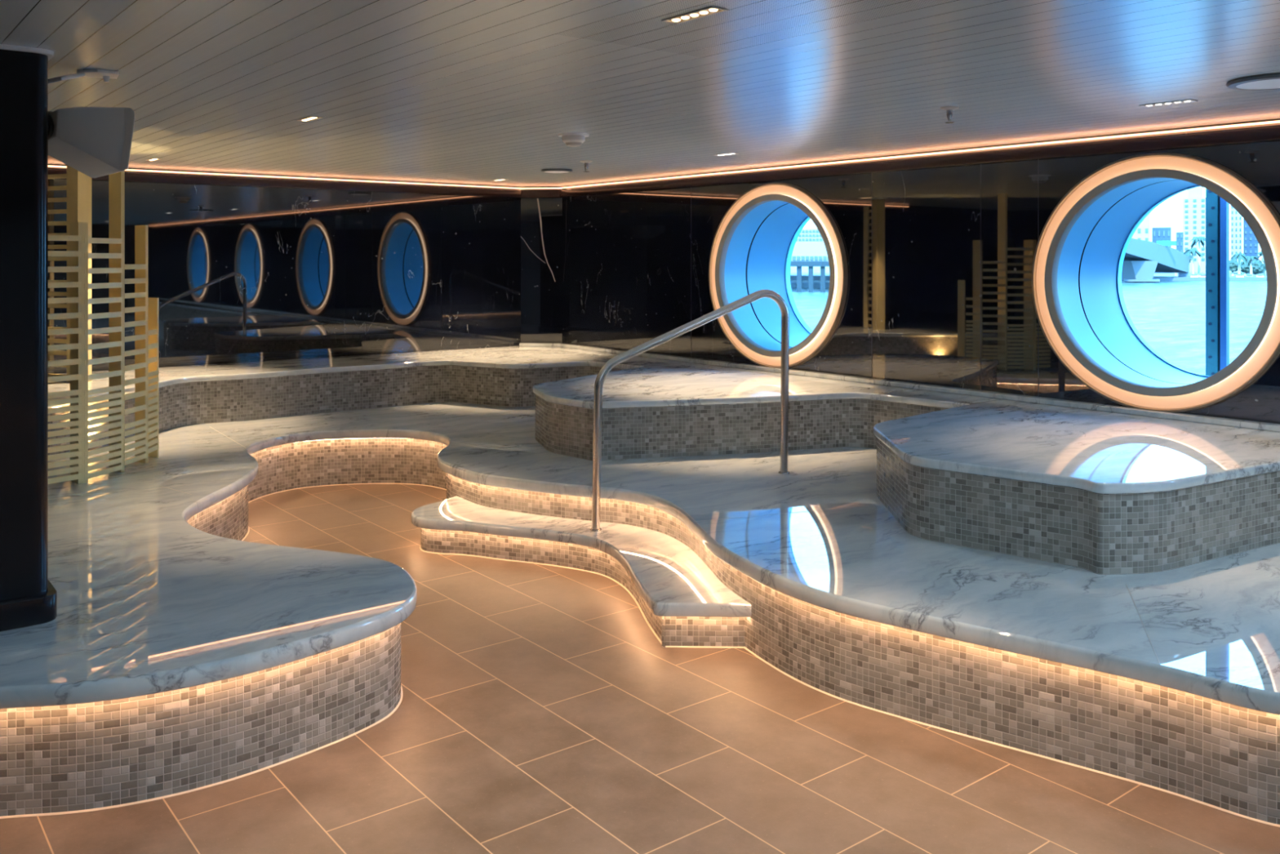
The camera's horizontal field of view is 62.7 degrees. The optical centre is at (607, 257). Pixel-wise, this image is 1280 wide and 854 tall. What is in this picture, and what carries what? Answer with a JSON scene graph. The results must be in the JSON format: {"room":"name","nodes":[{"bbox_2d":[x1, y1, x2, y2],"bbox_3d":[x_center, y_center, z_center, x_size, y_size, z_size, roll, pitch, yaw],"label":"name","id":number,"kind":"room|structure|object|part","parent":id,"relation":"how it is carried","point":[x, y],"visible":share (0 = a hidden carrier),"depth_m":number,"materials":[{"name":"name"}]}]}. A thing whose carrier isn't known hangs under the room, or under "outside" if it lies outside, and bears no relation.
{"room":"cruise ship spa","nodes":[
{"label":"cruise ship spa","id":0,"kind":"room"},
{"bbox_2d":[48,164,520,373],"bbox_3d":[-3.548,0.440,7.897,8.940,2.220,0.100,0,0,-37],"label":"wall","id":1,"kind":"structure","parent":0,"point":[236,273],"depth_m":8.65,"materials":[{"name":"black glass"}]},
{"bbox_2d":[48,168,521,197],"bbox_3d":[-3.902,-0.598,7.536,7.740,0.065,0.045,0,0,-37],"label":"trim","id":2,"kind":"structure","parent":1,"relation":"attached to","point":[129,177],"depth_m":8.58,"materials":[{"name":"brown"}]},
{"bbox_2d":[520,186,562,342],"bbox_3d":[-0.627,0.440,9.887,0.280,2.220,0.280,0,0,-37],"label":"column","id":3,"kind":"structure","parent":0,"point":[541,297],"depth_m":9.89,"materials":[{"name":"black stone"}]},
{"bbox_2d":[520,190,559,197],"bbox_3d":[-0.630,-0.598,9.864,0.396,0.065,0.044,0,0,8],"label":"trim","id":4,"kind":"structure","parent":3,"relation":"attached to","point":[535,193],"depth_m":9.84,"materials":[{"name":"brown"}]},
{"bbox_2d":[0,0,1279,186],"bbox_3d":[0.966,-0.730,1.982,8.940,0.120,14.980,0,0,-37],"label":"ceiling","id":5,"kind":"structure","parent":0,"point":[482,92],"depth_m":3.83,"materials":[{"name":"grey metal"}]},
{"bbox_2d":[48,69,134,177],"bbox_3d":[-1.836,-0.478,3.654,0.271,0.379,0.544,0,0,-32],"label":"loudspeaker","id":6,"kind":"object","parent":5,"relation":"hanging from","point":[95,142],"visible":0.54,"depth_m":3.50,"materials":[{"name":"white plastic"}]},
{"bbox_3d":[-1.904,-0.625,3.657,0.086,0.069,0.162,0,0,1],"label":"bracket arm","id":7,"kind":"part","parent":6,"relation":"part of","materials":[{"name":"white plastic"}]},
{"bbox_3d":[-1.839,-0.653,3.786,0.143,0.030,0.140,0,0,-37],"label":"ceiling plate","id":8,"kind":"part","parent":6,"relation":"part of","materials":[{"name":"white plastic"}]},
{"bbox_2d":[145,158,161,160],"bbox_3d":[-3.094,-0.667,7.147,0.060,0.004,0.180,0,0,-37],"label":"recessed light","id":9,"kind":"object","parent":5,"relation":"in","point":[150,159],"visible":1,"depth_m":7.13,"materials":[{"name":"grey"}]},
{"bbox_2d":[48,165,522,189],"bbox_3d":[-2.894,-0.650,8.276,5.260,0.009,0.020,0,0,-37],"label":"recessed light","id":10,"kind":"object","parent":5,"relation":"in","point":[48,166],"visible":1,"depth_m":8.56,"materials":[{"name":"white"}]},
{"bbox_2d":[296,115,322,121],"bbox_3d":[-1.436,-0.667,5.052,0.060,0.004,0.180,0,0,-37],"label":"recessed light","id":11,"kind":"object","parent":5,"relation":"in","point":[310,118],"visible":1,"depth_m":5.04,"materials":[{"name":"grey"}]},
{"bbox_2d":[520,187,558,189],"bbox_3d":[-0.633,-0.650,9.842,0.396,0.009,0.020,0,0,8],"label":"recessed light","id":12,"kind":"object","parent":5,"relation":"in","point":[522,188],"visible":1,"depth_m":9.84,"materials":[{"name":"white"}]},
{"bbox_2d":[541,168,572,173],"bbox_3d":[-0.390,-0.658,7.992,0.240,0.023,0.240,0,0,-37],"label":"ceiling speaker","id":13,"kind":"object","parent":5,"relation":"attached to","point":[550,170],"visible":1,"depth_m":7.91,"materials":[{"name":"white plastic"}]},
{"bbox_2d":[544,171,568,173],"bbox_3d":[-0.390,-0.650,7.992,0.192,0.006,0.192,0,0,-37],"label":"grille","id":14,"kind":"object","parent":13,"relation":"attached to","point":[544,171],"depth_m":7.97,"materials":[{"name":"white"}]},
{"bbox_2d":[557,133,589,146],"bbox_3d":[-0.187,-0.636,5.708,0.170,0.067,0.170,0,0,-37],"label":"smoke detector","id":15,"kind":"object","parent":5,"relation":"attached to","point":[571,140],"visible":1,"depth_m":5.66,"materials":[{"name":"white plastic"}]},
{"bbox_3d":[-0.187,-0.665,5.708,0.170,0.010,0.170,0,0,-37],"label":"mounting plate","id":16,"kind":"part","parent":15,"relation":"part of","materials":[{"name":"white plastic"}]},
{"bbox_2d":[580,160,592,172],"bbox_3d":[-0.149,-0.632,7.265,0.086,0.076,0.086,0,0,-37],"label":"sprinkler","id":17,"kind":"object","parent":5,"relation":"attached to","point":[586,162],"visible":1,"depth_m":7.25,"materials":[{"name":"grey metal"}]},
{"bbox_2d":[661,5,728,24],"bbox_3d":[0.238,-0.667,2.892,0.060,0.004,0.210,0,0,-37],"label":"recessed light","id":18,"kind":"object","parent":5,"relation":"in","point":[709,11],"visible":1,"depth_m":2.88,"materials":[{"name":"grey"}]},
{"bbox_2d":[713,152,739,155],"bbox_3d":[0.766,-0.667,6.788,0.060,0.004,0.180,0,0,-37],"label":"recessed light","id":19,"kind":"object","parent":5,"relation":"in","point":[731,153],"visible":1,"depth_m":6.78,"materials":[{"name":"grey"}]},
{"bbox_2d":[558,120,1279,188],"bbox_3d":[3.871,-0.650,4.149,0.020,0.009,14.300,0,0,-37],"label":"recessed light","id":20,"kind":"object","parent":5,"relation":"in","point":[1271,122],"visible":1,"depth_m":6.31,"materials":[{"name":"white"}]},
{"bbox_2d":[940,106,959,123],"bbox_3d":[1.522,-0.635,4.676,0.079,0.069,0.079,0,0,-37],"label":"sprinkler","id":21,"kind":"object","parent":5,"relation":"attached to","point":[949,109],"visible":1,"depth_m":4.66,"materials":[{"name":"grey metal"}]},
{"bbox_2d":[1138,99,1197,107],"bbox_3d":[2.424,-0.667,4.543,0.060,0.004,0.220,0,0,-37],"label":"recessed light","id":22,"kind":"object","parent":5,"relation":"in","point":[1186,100],"visible":1,"depth_m":4.54,"materials":[{"name":"grey plastic"}]},
{"bbox_2d":[1226,72,1279,90],"bbox_3d":[2.512,-0.658,3.942,0.330,0.023,0.330,0,0,-37],"label":"ceiling speaker","id":23,"kind":"object","parent":5,"relation":"attached to","point":[1268,81],"visible":1,"depth_m":3.92,"materials":[{"name":"white"}]},
{"bbox_2d":[1235,79,1279,89],"bbox_3d":[2.512,-0.650,3.942,0.264,0.006,0.264,0,0,-37],"label":"grille","id":24,"kind":"object","parent":23,"relation":"attached to","point":[1261,84],"depth_m":3.94,"materials":[{"name":"white metal"}]},
{"bbox_2d":[0,484,1279,853],"bbox_3d":[0.966,1.600,1.982,8.940,0.100,14.980,0,0,-37],"label":"floor","id":25,"kind":"structure","parent":0,"point":[540,710],"depth_m":3.17,"materials":[{"name":"brown tile"}]},
{"bbox_2d":[411,495,751,648],"bbox_3d":[-0.163,1.455,5.116,0.756,0.190,2.455,0,0,-41],"label":"step","id":26,"kind":"structure","parent":25,"relation":"on","point":[682,602],"depth_m":5.06,"materials":[{"name":"white stone"}]},
{"bbox_2d":[589,289,789,531],"bbox_3d":[0.448,0.765,5.478,1.177,1.190,0.060,0,0,-24],"label":"handrail","id":27,"kind":"object","parent":26,"relation":"on","point":[610,364],"visible":1,"depth_m":5.45,"materials":[{"name":"silver metal"}]},
{"bbox_2d":[0,401,1279,826],"bbox_3d":[0.687,1.360,1.770,8.037,0.381,14.776,0,0,-37],"label":"platform","id":28,"kind":"object","parent":25,"relation":"on","point":[180,654],"visible":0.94,"depth_m":3.54,"materials":[{"name":"white stone"}]},
{"bbox_2d":[0,44,57,631],"bbox_3d":[-2.347,0.251,3.387,0.918,1.839,0.708,0,0,-37],"label":"column","id":29,"kind":"structure","parent":28,"relation":"on","point":[28,597],"depth_m":3.34,"materials":[{"name":"black"}]},
{"bbox_3d":[-2.351,-0.662,3.385,0.910,0.013,0.705,0,0,-37],"label":"trim","id":30,"kind":"part","parent":29,"relation":"part of","materials":[{"name":"white metal"}]},
{"bbox_3d":[-2.347,1.127,3.387,0.918,0.085,0.708,0,0,-37],"label":"skirting","id":31,"kind":"part","parent":29,"relation":"part of","materials":[{"name":"black"}]},
{"bbox_2d":[48,222,88,484],"bbox_3d":[-2.817,0.492,5.412,0.128,1.354,0.243,0,0,37],"label":"screen","id":32,"kind":"object","parent":28,"relation":"on","point":[78,230],"visible":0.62,"depth_m":5.42,"materials":[{"name":"beige wood"}]},
{"bbox_3d":[-2.765,0.492,5.485,0.120,1.354,0.048,0,0,44],"label":"post","id":33,"kind":"part","parent":32,"relation":"part of","materials":[{"name":"beige wood"}]},
{"bbox_2d":[48,164,91,382],"bbox_3d":[-3.661,0.251,7.093,0.393,1.837,0.104,0,0,28],"label":"screen","id":34,"kind":"object","parent":28,"relation":"on","point":[78,187],"visible":0.22,"depth_m":7.03,"materials":[{"name":"beige wood"}]},
{"bbox_3d":[-3.542,0.251,7.030,0.120,1.837,0.100,0,0,30],"label":"post","id":35,"kind":"part","parent":34,"relation":"part of","materials":[{"name":"beige wood"}]},
{"bbox_2d":[84,170,124,479],"bbox_3d":[-2.687,0.251,5.630,0.106,1.837,0.358,0,0,-4],"label":"screen","id":36,"kind":"object","parent":28,"relation":"on","point":[116,240],"visible":0.98,"depth_m":5.68,"materials":[{"name":"beige wood"}]},
{"bbox_3d":[-2.697,0.251,5.762,0.120,1.837,0.020,0,0,35],"label":"post","id":37,"kind":"part","parent":36,"relation":"part of","materials":[{"name":"beige wood"}]},
{"bbox_2d":[124,225,147,465],"bbox_3d":[-2.647,0.492,5.901,0.087,1.354,0.329,0,0,-13],"label":"screen","id":38,"kind":"object","parent":28,"relation":"on","point":[140,266],"visible":1,"depth_m":5.97,"materials":[{"name":"beige wood"}]},
{"bbox_3d":[-2.671,0.492,6.011,0.120,1.354,0.016,0,0,39],"label":"post","id":39,"kind":"part","parent":38,"relation":"part of","materials":[{"name":"beige wood"}]},
{"bbox_2d":[147,297,158,457],"bbox_3d":[-2.652,0.702,6.104,0.075,0.934,0.253,0,0,-26],"label":"screen","id":40,"kind":"object","parent":28,"relation":"on","point":[153,303],"visible":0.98,"depth_m":6.14,"materials":[{"name":"beige wood"}]},
{"bbox_2d":[48,346,688,454],"bbox_3d":[-3.137,1.000,6.788,8.028,0.340,2.158,0,0,-37],"label":"bench","id":41,"kind":"object","parent":28,"relation":"on","point":[501,376],"visible":0.77,"depth_m":8.11,"materials":[{"name":"white stone"}]},
{"bbox_2d":[532,362,999,460],"bbox_3d":[0.704,1.000,6.645,2.094,0.340,2.730,0,0,-37],"label":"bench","id":42,"kind":"object","parent":28,"relation":"on","point":[686,409],"visible":0.89,"depth_m":6.32,"materials":[{"name":"grey tile"}]},
{"bbox_2d":[873,399,1279,574],"bbox_3d":[4.583,1.000,1.674,1.959,0.340,9.880,0,0,-37],"label":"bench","id":43,"kind":"object","parent":28,"relation":"on","point":[1100,492],"visible":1,"depth_m":4.23,"materials":[{"name":"grey tile"}]},
{"bbox_2d":[519,342,1279,431],"bbox_3d":[3.691,0.815,4.186,0.329,0.029,14.577,0,0,-37],"label":"ledge","id":44,"kind":"object","parent":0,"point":[1097,406],"visible":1,"depth_m":6.32,"materials":[{"name":"white stone"}]},
{"bbox_2d":[562,118,1279,423],"bbox_3d":[3.913,0.440,4.169,0.001,2.220,14.880,0,0,-37],"label":"wall","id":45,"kind":"structure","parent":0,"point":[911,238],"depth_m":6.78,"materials":[{"name":"black glass"}]},
{"bbox_2d":[708,182,848,368],"bbox_3d":[1.506,0.130,7.914,0.801,1.362,1.362,0,0,-37],"label":"window","id":46,"kind":"structure","parent":45,"relation":"in","point":[753,242],"depth_m":8.10,"materials":[{"name":"glass"}]},
{"bbox_2d":[690,164,981,390],"bbox_3d":[1.573,0.133,7.234,0.002,1.395,2.990,0,0,-37],"label":"trim","id":47,"kind":"structure","parent":45,"relation":"attached to","point":[980,164],"depth_m":6.34,"materials":[{"name":"grey"}]},
{"bbox_2d":[559,126,1279,197],"bbox_3d":[3.944,-0.598,4.092,0.045,0.065,14.520,0,0,-37],"label":"trim","id":48,"kind":"structure","parent":45,"relation":"attached to","point":[1273,133],"depth_m":6.32,"materials":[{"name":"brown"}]},
{"bbox_2d":[1031,152,1279,412],"bbox_3d":[3.161,0.130,5.746,0.801,1.362,1.362,0,0,-37],"label":"window","id":49,"kind":"structure","parent":45,"relation":"in","point":[1082,315],"depth_m":5.87,"materials":[{"name":"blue metal"}]},
{"label":"outside","id":50,"kind":"structure","parent":0,"visible":0},
{"bbox_2d":[790,266,1266,375],"bbox_3d":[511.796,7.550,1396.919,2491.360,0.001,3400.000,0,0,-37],"label":"harbour water","id":51,"kind":"structure","parent":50,"point":[1170,316],"depth_m":145.40,"materials":[{"name":"blue liquid"}]},
{"bbox_2d":[790,227,829,288],"bbox_3d":[60.886,0.896,288.910,88.558,15.780,83.405,0,0,-37],"label":"terminal building","id":52,"kind":"structure","parent":51,"relation":"on","point":[809,246],"depth_m":247.44,"materials":[{"name":"grey"}]},
{"bbox_2d":[790,261,829,292],"bbox_3d":[48.507,4.260,236.569,26.385,6.941,27.264,0,0,-37],"label":"pier","id":53,"kind":"structure","parent":51,"relation":"in","point":[811,264],"depth_m":230.70,"materials":[{"name":"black concrete"}]},
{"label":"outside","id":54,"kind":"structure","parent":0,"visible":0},
{"bbox_2d":[1152,272,1266,280],"bbox_3d":[202.145,6.950,490.027,247.937,1.200,288.812,0,0,-37],"label":"shore","id":55,"kind":"structure","parent":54,"point":[1162,276],"depth_m":340.04,"materials":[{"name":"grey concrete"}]},
{"bbox_2d":[1131,213,1150,241],"bbox_3d":[224.391,-7.855,443.415,30.573,28.411,20.432,0,0,-37],"label":"building","id":56,"kind":"structure","parent":55,"relation":"on","point":[1142,232],"depth_m":429.75,"materials":[{"name":"grey"}]},
{"bbox_3d":[226.360,-17.451,443.606,4.986,9.220,26.000,0,0,27],"label":"crown","id":57,"kind":"part","parent":56,"relation":"part of","materials":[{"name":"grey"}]},
{"bbox_2d":[1121,238,1189,281],"bbox_3d":[163.714,0.275,330.036,89.483,14.439,25.482,0,0,-37],"label":"building","id":58,"kind":"structure","parent":55,"relation":"on","point":[1143,259],"depth_m":324.70,"materials":[{"name":"grey concrete"}]},
{"bbox_2d":[1156,240,1176,245],"bbox_3d":[176.723,-4.555,332.200,2.599,1.518,5.041,0,0,-37],"label":"road sign","id":59,"kind":"object","parent":58,"relation":"attached to","point":[1162,242],"visible":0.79,"depth_m":331.84,"materials":[{"name":"teal"}]},
{"bbox_2d":[1151,226,1171,247],"bbox_3d":[239.039,-3.197,453.274,30.296,19.094,19.065,0,0,-37],"label":"building","id":60,"kind":"structure","parent":55,"relation":"on","point":[1162,233],"depth_m":439.94,"materials":[{"name":"blue concrete"}]},
{"bbox_2d":[1176,231,1182,252],"bbox_3d":[243.158,-2.191,446.567,14.925,17.082,8.540,0,0,-37],"label":"building","id":61,"kind":"structure","parent":55,"relation":"on","point":[1179,234],"depth_m":439.94,"materials":[{"name":"blue concrete"}]},
{"bbox_2d":[1182,251,1191,262],"bbox_3d":[203.107,2.113,368.993,4.263,8.474,4.483,0,0,-37],"label":"tree","id":62,"kind":"object","parent":55,"relation":"on","point":[1190,255],"visible":0.2,"depth_m":367.76,"materials":[{"name":"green plant"}]},
{"bbox_2d":[1182,186,1205,271],"bbox_3d":[278.106,-19.235,497.496,40.637,51.170,24.996,0,0,-37],"label":"building","id":63,"kind":"structure","parent":55,"relation":"on","point":[1193,206],"depth_m":480.35,"materials":[{"name":"grey"}]},
{"bbox_3d":[278.449,-36.003,497.740,6.413,17.634,36.000,0,0,29],"label":"crown","id":64,"kind":"part","parent":63,"relation":"part of","materials":[{"name":"grey"}]},
{"bbox_2d":[1183,248,1204,275],"bbox_3d":[192.939,1.630,345.965,6.688,9.441,7.322,0,0,-37],"label":"palm tree","id":65,"kind":"object","parent":55,"relation":"on","point":[1193,251],"visible":0.92,"depth_m":345.73,"materials":[{"name":"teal plant"}]},
{"bbox_2d":[1190,274,1198,277],"bbox_3d":[191.519,6.022,342.805,2.439,1.302,2.686,0,0,-37],"label":"car","id":66,"kind":"object","parent":55,"relation":"on","point":[1193,275],"visible":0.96,"depth_m":342.12,"materials":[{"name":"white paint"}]},
{"bbox_2d":[1189,236,1205,276],"bbox_3d":[197.330,-0.362,350.281,6.847,13.424,6.923,0,0,-37],"label":"palm tree","id":67,"kind":"object","parent":55,"relation":"on","point":[1196,239],"visible":0.89,"depth_m":349.72,"materials":[{"name":"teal plant"}]},
{"bbox_2d":[1229,259,1238,275],"bbox_3d":[215.465,3.447,361.981,4.208,5.806,4.433,0,0,-37],"label":"tree","id":68,"kind":"object","parent":55,"relation":"on","point":[1233,267],"visible":0.64,"depth_m":360.74,"materials":[{"name":"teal plant"}]},
{"bbox_2d":[1230,204,1242,262],"bbox_3d":[309.580,-15.308,517.147,39.113,43.316,19.373,0,0,-37],"label":"building","id":69,"kind":"structure","parent":55,"relation":"on","point":[1236,219],"depth_m":500.22,"materials":[{"name":"grey"}]},
{"bbox_2d":[1229,253,1249,274],"bbox_3d":[210.387,2.386,349.868,6.136,7.929,6.708,0,0,-37],"label":"palm tree","id":70,"kind":"object","parent":55,"relation":"on","point":[1242,255],"visible":0.97,"depth_m":349.12,"materials":[{"name":"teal plant"}]},
{"bbox_2d":[1235,274,1244,277],"bbox_3d":[206.404,6.022,342.791,2.379,1.302,2.622,0,0,-37],"label":"car","id":71,"kind":"object","parent":55,"relation":"on","point":[1238,275],"visible":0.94,"depth_m":342.04,"materials":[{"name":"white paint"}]},
{"bbox_2d":[1240,261,1249,275],"bbox_3d":[223.867,3.767,369.007,4.523,5.166,4.521,0,0,-37],"label":"tree","id":72,"kind":"object","parent":55,"relation":"on","point":[1246,269],"visible":0.54,"depth_m":367.85,"materials":[{"name":"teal plant"}]},
{"bbox_2d":[1245,274,1253,277],"bbox_3d":[209.537,6.022,342.788,2.366,1.302,2.608,0,0,-37],"label":"car","id":73,"kind":"object","parent":55,"relation":"on","point":[1247,275],"visible":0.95,"depth_m":342.04,"materials":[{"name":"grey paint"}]},
{"bbox_2d":[1243,218,1258,260],"bbox_3d":[328.877,-18.029,537.061,39.715,48.758,20.432,0,0,-37],"label":"building","id":74,"kind":"structure","parent":55,"relation":"on","point":[1251,245],"depth_m":520.40,"materials":[{"name":"blue glass"}]},
{"bbox_2d":[1241,256,1261,274],"bbox_3d":[217.291,2.874,354.863,6.252,6.952,6.220,0,0,-37],"label":"palm tree","id":75,"kind":"object","parent":55,"relation":"on","point":[1251,259],"visible":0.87,"depth_m":354.62,"materials":[{"name":"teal plant"}]},
{"bbox_2d":[1248,260,1266,275],"bbox_3d":[224.055,3.571,362.042,4.839,5.557,4.940,0,0,-37],"label":"tree","id":76,"kind":"object","parent":55,"relation":"on","point":[1256,269],"visible":0.77,"depth_m":360.74,"materials":[{"name":"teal plant"}]},
{"bbox_2d":[1256,274,1263,277],"bbox_3d":[212.931,6.022,342.784,2.353,1.302,2.593,0,0,-37],"label":"car","id":77,"kind":"object","parent":55,"relation":"on","point":[1258,275],"visible":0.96,"depth_m":342.08,"materials":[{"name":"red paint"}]},
{"bbox_2d":[1256,251,1265,275],"bbox_3d":[232.765,2.043,371.976,5.031,8.613,6.393,0,0,-37],"label":"palm tree","id":78,"kind":"object","parent":55,"relation":"on","point":[1260,253],"visible":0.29,"depth_m":371.91,"materials":[{"name":"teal plant"}]},
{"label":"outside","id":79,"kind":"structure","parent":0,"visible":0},
{"bbox_2d":[1205,188,1229,376],"bbox_3d":[3.695,0.450,6.342,0.110,4.200,0.122,0,0,-37],"label":"steel post","id":80,"kind":"object","parent":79,"point":[1217,209],"visible":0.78,"depth_m":6.32,"materials":[{"name":"blue metal"}]},
{"bbox_3d":[3.655,0.450,6.345,0.030,4.200,0.068,0,0,-37],"label":"plate","id":81,"kind":"part","parent":80,"relation":"part of","materials":[{"name":"teal paint"}]}
]}

